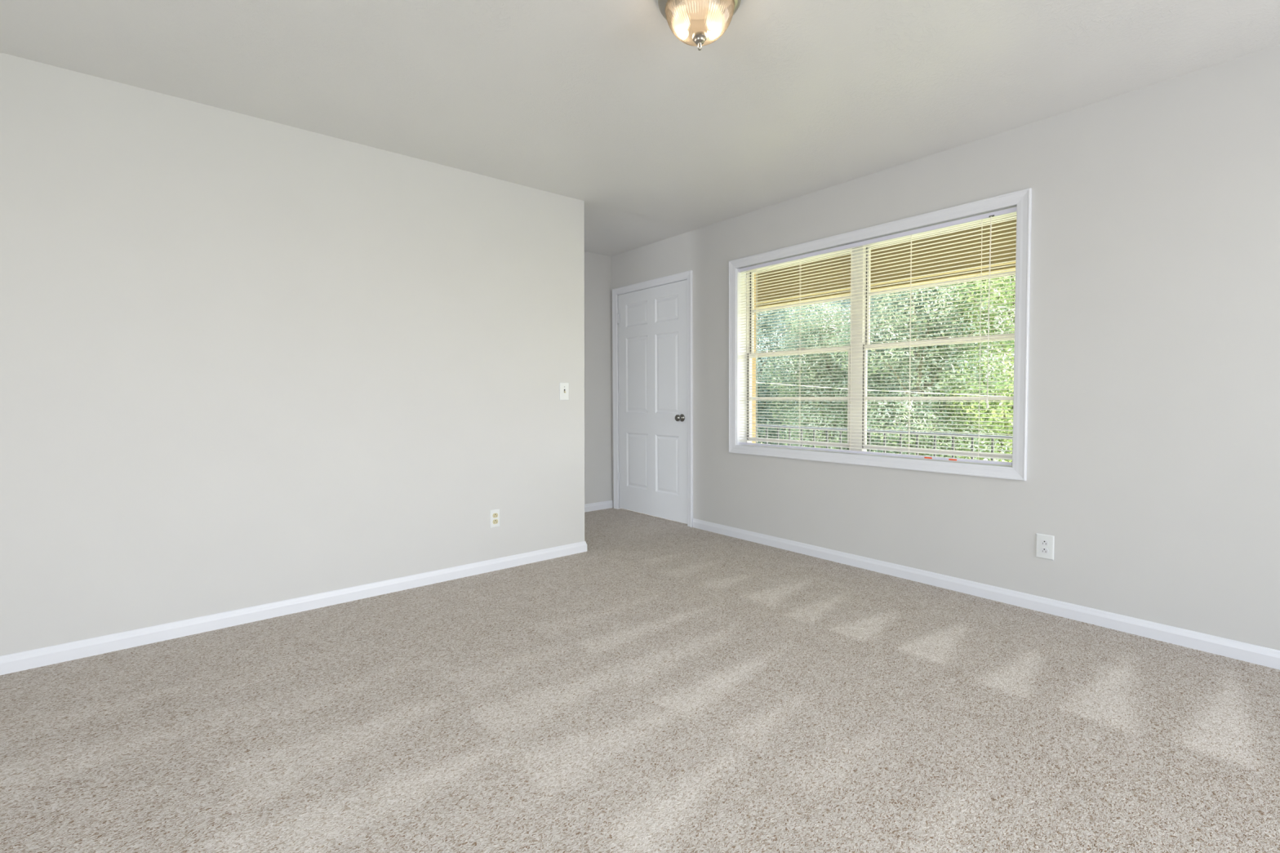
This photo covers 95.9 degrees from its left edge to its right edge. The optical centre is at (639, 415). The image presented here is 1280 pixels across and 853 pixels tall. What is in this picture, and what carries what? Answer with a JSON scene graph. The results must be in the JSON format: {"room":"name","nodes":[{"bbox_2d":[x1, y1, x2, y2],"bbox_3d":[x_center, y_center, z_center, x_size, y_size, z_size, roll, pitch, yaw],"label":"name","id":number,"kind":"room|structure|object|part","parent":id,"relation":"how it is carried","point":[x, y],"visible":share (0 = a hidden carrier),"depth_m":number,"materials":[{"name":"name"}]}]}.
{"room":"empty bedroom","nodes":[
{"label":"empty bedroom","id":0,"kind":"room"},
{"bbox_2d":[0,52,584,656],"bbox_3d":[-2.297,-0.206,2.518,4.881,2.440,0.115,-2,3,-40],"label":"wall","id":1,"kind":"structure","parent":0,"point":[246,361],"depth_m":2.79,"materials":[{"name":"beige paint"}]},
{"bbox_2d":[0,541,586,675],"bbox_3d":[-2.293,0.977,2.557,4.876,0.073,0.140,-2,3,-40],"label":"baseboard","id":2,"kind":"structure","parent":1,"relation":"attached to","point":[44,656],"depth_m":2.81,"materials":[{"name":"white paint"}]},
{"bbox_2d":[489,508,500,528],"bbox_3d":[-0.907,0.643,3.614,0.067,0.112,0.009,-2,3,-40],"label":"wall outlet","id":3,"kind":"object","parent":1,"relation":"attached to","point":[495,521],"visible":1,"depth_m":3.61,"materials":[{"name":"white plastic"}]},
{"bbox_2d":[493,519,497,524],"bbox_3d":[-0.906,0.662,3.613,0.034,0.028,0.005,-2,3,-40],"label":"socket","id":4,"kind":"object","parent":3,"relation":"attached to","point":[495,521],"depth_m":3.61,"materials":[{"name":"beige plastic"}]},
{"bbox_2d":[559,382,568,399],"bbox_3d":[-0.510,-0.167,3.914,0.074,0.122,0.016,-2,3,-40],"label":"light switch","id":5,"kind":"object","parent":1,"relation":"attached to","point":[563,386],"visible":1,"depth_m":3.91,"materials":[{"name":"white plastic"}]},
{"bbox_2d":[584,251,612,504],"bbox_3d":[-2.622,-0.247,3.766,5.973,2.440,0.150,-2,3,-40],"label":"wall","id":6,"kind":"structure","parent":0,"point":[597,267],"depth_m":5.50,"materials":[{"name":"beige paint"}]},
{"bbox_2d":[584,500,613,512],"bbox_3d":[-2.565,0.938,3.744,5.972,0.073,0.012,-2,3,-40],"label":"baseboard","id":7,"kind":"structure","parent":6,"relation":"attached to","point":[604,504],"depth_m":5.53,"materials":[{"name":"white paint"}]},
{"bbox_2d":[0,507,1279,852],"bbox_3d":[-0.304,1.056,1.016,6.273,0.001,7.402,-2,3,-40],"label":"floor","id":8,"kind":"structure","parent":0,"point":[662,686],"depth_m":1.91,"materials":[{"name":"beige carpet"}]},
{"bbox_2d":[0,0,1279,256],"bbox_3d":[-0.316,-1.482,0.929,6.273,0.200,7.402,-2,3,-40],"label":"ceiling","id":9,"kind":"structure","parent":0,"point":[599,104],"depth_m":2.41,"materials":[{"name":"white paint"}]},
{"bbox_2d":[657,0,741,50],"bbox_3d":[0.201,-1.325,1.939,0.280,0.188,0.280,-2,3,-40],"label":"ceiling light","id":10,"kind":"object","parent":9,"relation":"attached to","point":[695,23],"visible":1,"depth_m":1.89,"materials":[{"name":"white glass"}]},
{"bbox_2d":[611,44,1279,650],"bbox_3d":[2.049,-0.241,2.925,0.150,2.440,7.402,-2,3,-40],"label":"wall","id":11,"kind":"structure","parent":0,"point":[1153,438],"depth_m":2.67,"materials":[{"name":"beige paint"}]},
{"bbox_2d":[612,270,693,527],"bbox_3d":[0.123,-0.148,5.199,0.203,2.118,1.072,-2,3,-40],"label":"door","id":12,"kind":"structure","parent":11,"relation":"in","point":[652,319],"depth_m":5.14,"materials":[{"name":"white paint"}]},
{"bbox_3d":[0.330,0.017,4.848,0.067,0.065,0.065,-2,3,-40],"label":"knob","id":13,"kind":"part","parent":12,"relation":"part of","materials":[{"name":"silver metal"}]},
{"bbox_2d":[751,272,755,443],"bbox_3d":[0.839,-0.478,4.556,0.076,1.586,0.132,-2,3,-40],"label":"trim","id":14,"kind":"structure","parent":11,"relation":"attached to","point":[753,394],"depth_m":4.52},
{"bbox_2d":[728,187,1031,480],"bbox_3d":[1.384,-0.428,3.718,0.184,1.466,1.987,-2,3,-40],"label":"window","id":15,"kind":"structure","parent":11,"relation":"in","point":[1021,199],"depth_m":3.64,"materials":[{"name":"white paint"}]},
{"bbox_3d":[1.113,-0.134,4.127,0.026,0.674,0.850,-2,3,-40],"label":"sash","id":16,"kind":"part","parent":15,"relation":"part of","materials":[{"name":"metal"}]},
{"bbox_3d":[1.133,-0.773,4.125,0.026,0.660,0.850,-2,3,-40],"label":"sash","id":17,"kind":"part","parent":15,"relation":"part of","materials":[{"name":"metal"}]},
{"bbox_2d":[738,206,1016,465],"bbox_3d":[1.344,-0.428,3.680,0.041,1.330,1.846,-2,3,-40],"label":"window blind","id":18,"kind":"object","parent":15,"relation":"attached to","point":[1013,210],"visible":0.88,"depth_m":3.47,"materials":[{"name":"white plastic"}]},
{"bbox_3d":[0.864,-0.439,4.271,0.002,1.291,0.029,1,2,34],"label":"ladder cord","id":19,"kind":"part","parent":18,"relation":"part of","materials":[{"name":"white fabric"}]},
{"bbox_3d":[1.104,-0.430,3.981,0.002,1.291,0.029,1,2,34],"label":"ladder cord","id":20,"kind":"part","parent":18,"relation":"part of","materials":[{"name":"white fabric"}]},
{"bbox_3d":[1.347,-0.422,3.687,0.002,1.291,0.029,1,2,34],"label":"ladder cord","id":21,"kind":"part","parent":18,"relation":"part of","materials":[{"name":"white fabric"}]},
{"bbox_3d":[1.352,0.229,3.707,0.025,0.015,1.837,-2,3,-40],"label":"rail","id":22,"kind":"part","parent":18,"relation":"part of","materials":[{"name":"white plastic"}]},
{"bbox_3d":[1.346,-1.079,3.662,0.025,0.024,1.843,-2,3,-40],"label":"head rail","id":23,"kind":"part","parent":18,"relation":"part of","materials":[{"name":"white plastic"}]},
{"bbox_3d":[1.590,-0.413,3.394,0.002,1.291,0.029,1,2,34],"label":"ladder cord","id":24,"kind":"part","parent":18,"relation":"part of","materials":[{"name":"white fabric"}]},
{"bbox_3d":[1.831,-0.404,3.103,0.002,1.291,0.029,1,2,34],"label":"ladder cord","id":25,"kind":"part","parent":18,"relation":"part of","materials":[{"name":"white fabric"}]},
{"bbox_3d":[1.846,-0.560,3.049,0.006,0.980,0.010,-2,3,-40],"label":"pull cord","id":26,"kind":"part","parent":18,"relation":"part of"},
{"bbox_3d":[1.727,-0.112,3.387,0.026,0.674,0.874,-2,3,-40],"label":"sash","id":27,"kind":"part","parent":15,"relation":"part of","materials":[{"name":"metal"}]},
{"bbox_3d":[1.747,-0.750,3.384,0.026,0.660,0.874,-2,3,-40],"label":"sash","id":28,"kind":"part","parent":15,"relation":"part of","materials":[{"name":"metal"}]},
{"bbox_2d":[757,217,1012,272],"bbox_3d":[1.486,-1.579,5.080,1.797,0.126,12.000,-2,3,-40],"label":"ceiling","id":29,"kind":"structure","parent":11,"relation":"attached to","point":[1011,218],"depth_m":4.96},
{"bbox_2d":[755,217,1016,309],"bbox_3d":[1.977,-1.333,5.494,0.145,0.399,12.000,-2,3,-40],"label":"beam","id":30,"kind":"structure","parent":29,"relation":"attached to","point":[1013,220],"depth_m":5.00,"materials":[{"name":"beige paint"}]},
{"bbox_2d":[692,518,1279,670],"bbox_3d":[2.349,0.957,2.483,0.012,0.073,5.984,-2,3,-40],"label":"baseboard","id":31,"kind":"structure","parent":11,"relation":"attached to","point":[1254,654],"depth_m":2.90,"materials":[{"name":"white paint"}]},
{"bbox_2d":[1035,533,1054,559],"bbox_3d":[2.017,0.652,2.874,0.009,0.121,0.076,-2,3,-40],"label":"wall outlet","id":32,"kind":"object","parent":11,"relation":"attached to","point":[1044,543],"visible":1,"depth_m":2.87,"materials":[{"name":"white plastic"}]},
{"bbox_2d":[1040,547,1048,554],"bbox_3d":[2.015,0.671,2.874,0.005,0.028,0.034,-2,3,-40],"label":"socket","id":33,"kind":"object","parent":32,"relation":"attached to","point":[1042,550],"depth_m":2.87,"materials":[{"name":"white plastic"}]},
{"bbox_2d":[1040,539,1048,546],"bbox_3d":[2.015,0.632,2.873,0.005,0.028,0.034,-2,3,-40],"label":"socket","id":34,"kind":"object","parent":32,"relation":"attached to","point":[1043,542],"depth_m":2.87,"materials":[{"name":"white plastic"}]},
{"label":"outside","id":35,"kind":"structure","parent":0,"visible":0},
{"bbox_3d":[1.422,1.083,5.107,1.597,0.050,12.000,-2,3,-40],"label":"floor","id":36,"kind":"structure","parent":35,"visible":0},
{"bbox_2d":[755,424,1013,460],"bbox_3d":[1.950,0.566,5.528,0.080,0.950,12.000,-2,3,-40],"label":"porch railing","id":37,"kind":"object","parent":36,"relation":"on","point":[762,426],"visible":0.07,"depth_m":5.08,"materials":[{"name":"white wood"}]},
{"bbox_3d":[1.940,0.134,5.507,0.050,0.025,12.000,-2,3,-40],"label":"rail","id":38,"kind":"part","parent":37,"relation":"part of","materials":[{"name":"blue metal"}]},
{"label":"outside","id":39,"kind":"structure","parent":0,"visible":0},
{"bbox_2d":[755,382,1003,396],"bbox_3d":[2.654,-0.582,9.324,0.009,1.190,17.001,-2,3,-40],"label":"cable","id":40,"kind":"object","parent":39,"point":[756,382],"visible":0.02,"depth_m":8.01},
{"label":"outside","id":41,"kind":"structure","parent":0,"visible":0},
{"bbox_3d":[7.790,1.333,29.870,40.000,0.120,72.000,-2,3,-40],"label":"ground","id":42,"kind":"structure","parent":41,"visible":0},
{"bbox_2d":[755,306,814,445],"bbox_3d":[2.997,-1.340,16.444,3.968,6.347,4.237,0,2,1],"label":"tree","id":43,"kind":"object","parent":42,"relation":"on","point":[757,368],"visible":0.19,"depth_m":15.78,"materials":[{"name":"green plant"}]},
{"bbox_2d":[756,301,844,444],"bbox_3d":[5.141,-1.821,18.492,3.660,7.140,4.533,-1,2,-17],"label":"tree","id":44,"kind":"object","parent":42,"relation":"on","point":[795,405],"visible":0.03,"depth_m":17.98,"materials":[{"name":"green plant"}]},
{"bbox_2d":[760,300,848,435],"bbox_3d":[7.825,-3.752,23.273,5.694,10.666,5.672,-2,3,-40],"label":"tree","id":45,"kind":"object","parent":42,"relation":"on","point":[838,300],"visible":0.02,"depth_m":22.93,"materials":[{"name":"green plant"}]},
{"bbox_2d":[761,302,897,452],"bbox_3d":[4.370,-0.426,13.395,3.029,4.698,3.354,0,2,19],"label":"tree","id":46,"kind":"object","parent":42,"relation":"on","point":[812,381],"visible":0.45,"depth_m":13.15,"materials":[{"name":"green plant"}]},
{"bbox_2d":[819,288,969,453],"bbox_3d":[6.626,-1.627,15.499,4.219,6.943,3.780,-2,3,-40],"label":"tree","id":47,"kind":"object","parent":42,"relation":"on","point":[847,302],"visible":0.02,"depth_m":14.84,"materials":[{"name":"green plant"}]},
{"bbox_2d":[846,286,980,447],"bbox_3d":[10.454,-2.816,21.977,5.705,9.277,5.768,1,3,41],"label":"tree","id":48,"kind":"object","parent":42,"relation":"on","point":[967,286],"visible":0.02,"depth_m":20.59,"materials":[{"name":"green plant"}]},
{"bbox_2d":[825,282,1014,462],"bbox_3d":[5.831,-0.808,12.140,3.637,5.543,3.451,0,2,20],"label":"tree","id":49,"kind":"object","parent":42,"relation":"on","point":[939,378],"visible":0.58,"depth_m":11.46,"materials":[{"name":"green plant"}]},
{"bbox_2d":[903,275,1015,460],"bbox_3d":[11.568,-3.314,19.243,6.226,10.350,5.835,-2,3,-40],"label":"tree","id":50,"kind":"object","parent":42,"relation":"on","point":[1015,276],"visible":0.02,"depth_m":18.25,"materials":[{"name":"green plant"}]},
{"bbox_2d":[911,275,1015,462],"bbox_3d":[7.994,-1.528,11.823,4.485,6.981,4.322,0,2,-6],"label":"tree","id":51,"kind":"object","parent":42,"relation":"on","point":[1004,391],"visible":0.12,"depth_m":11.40,"materials":[{"name":"green plant"}]}
]}

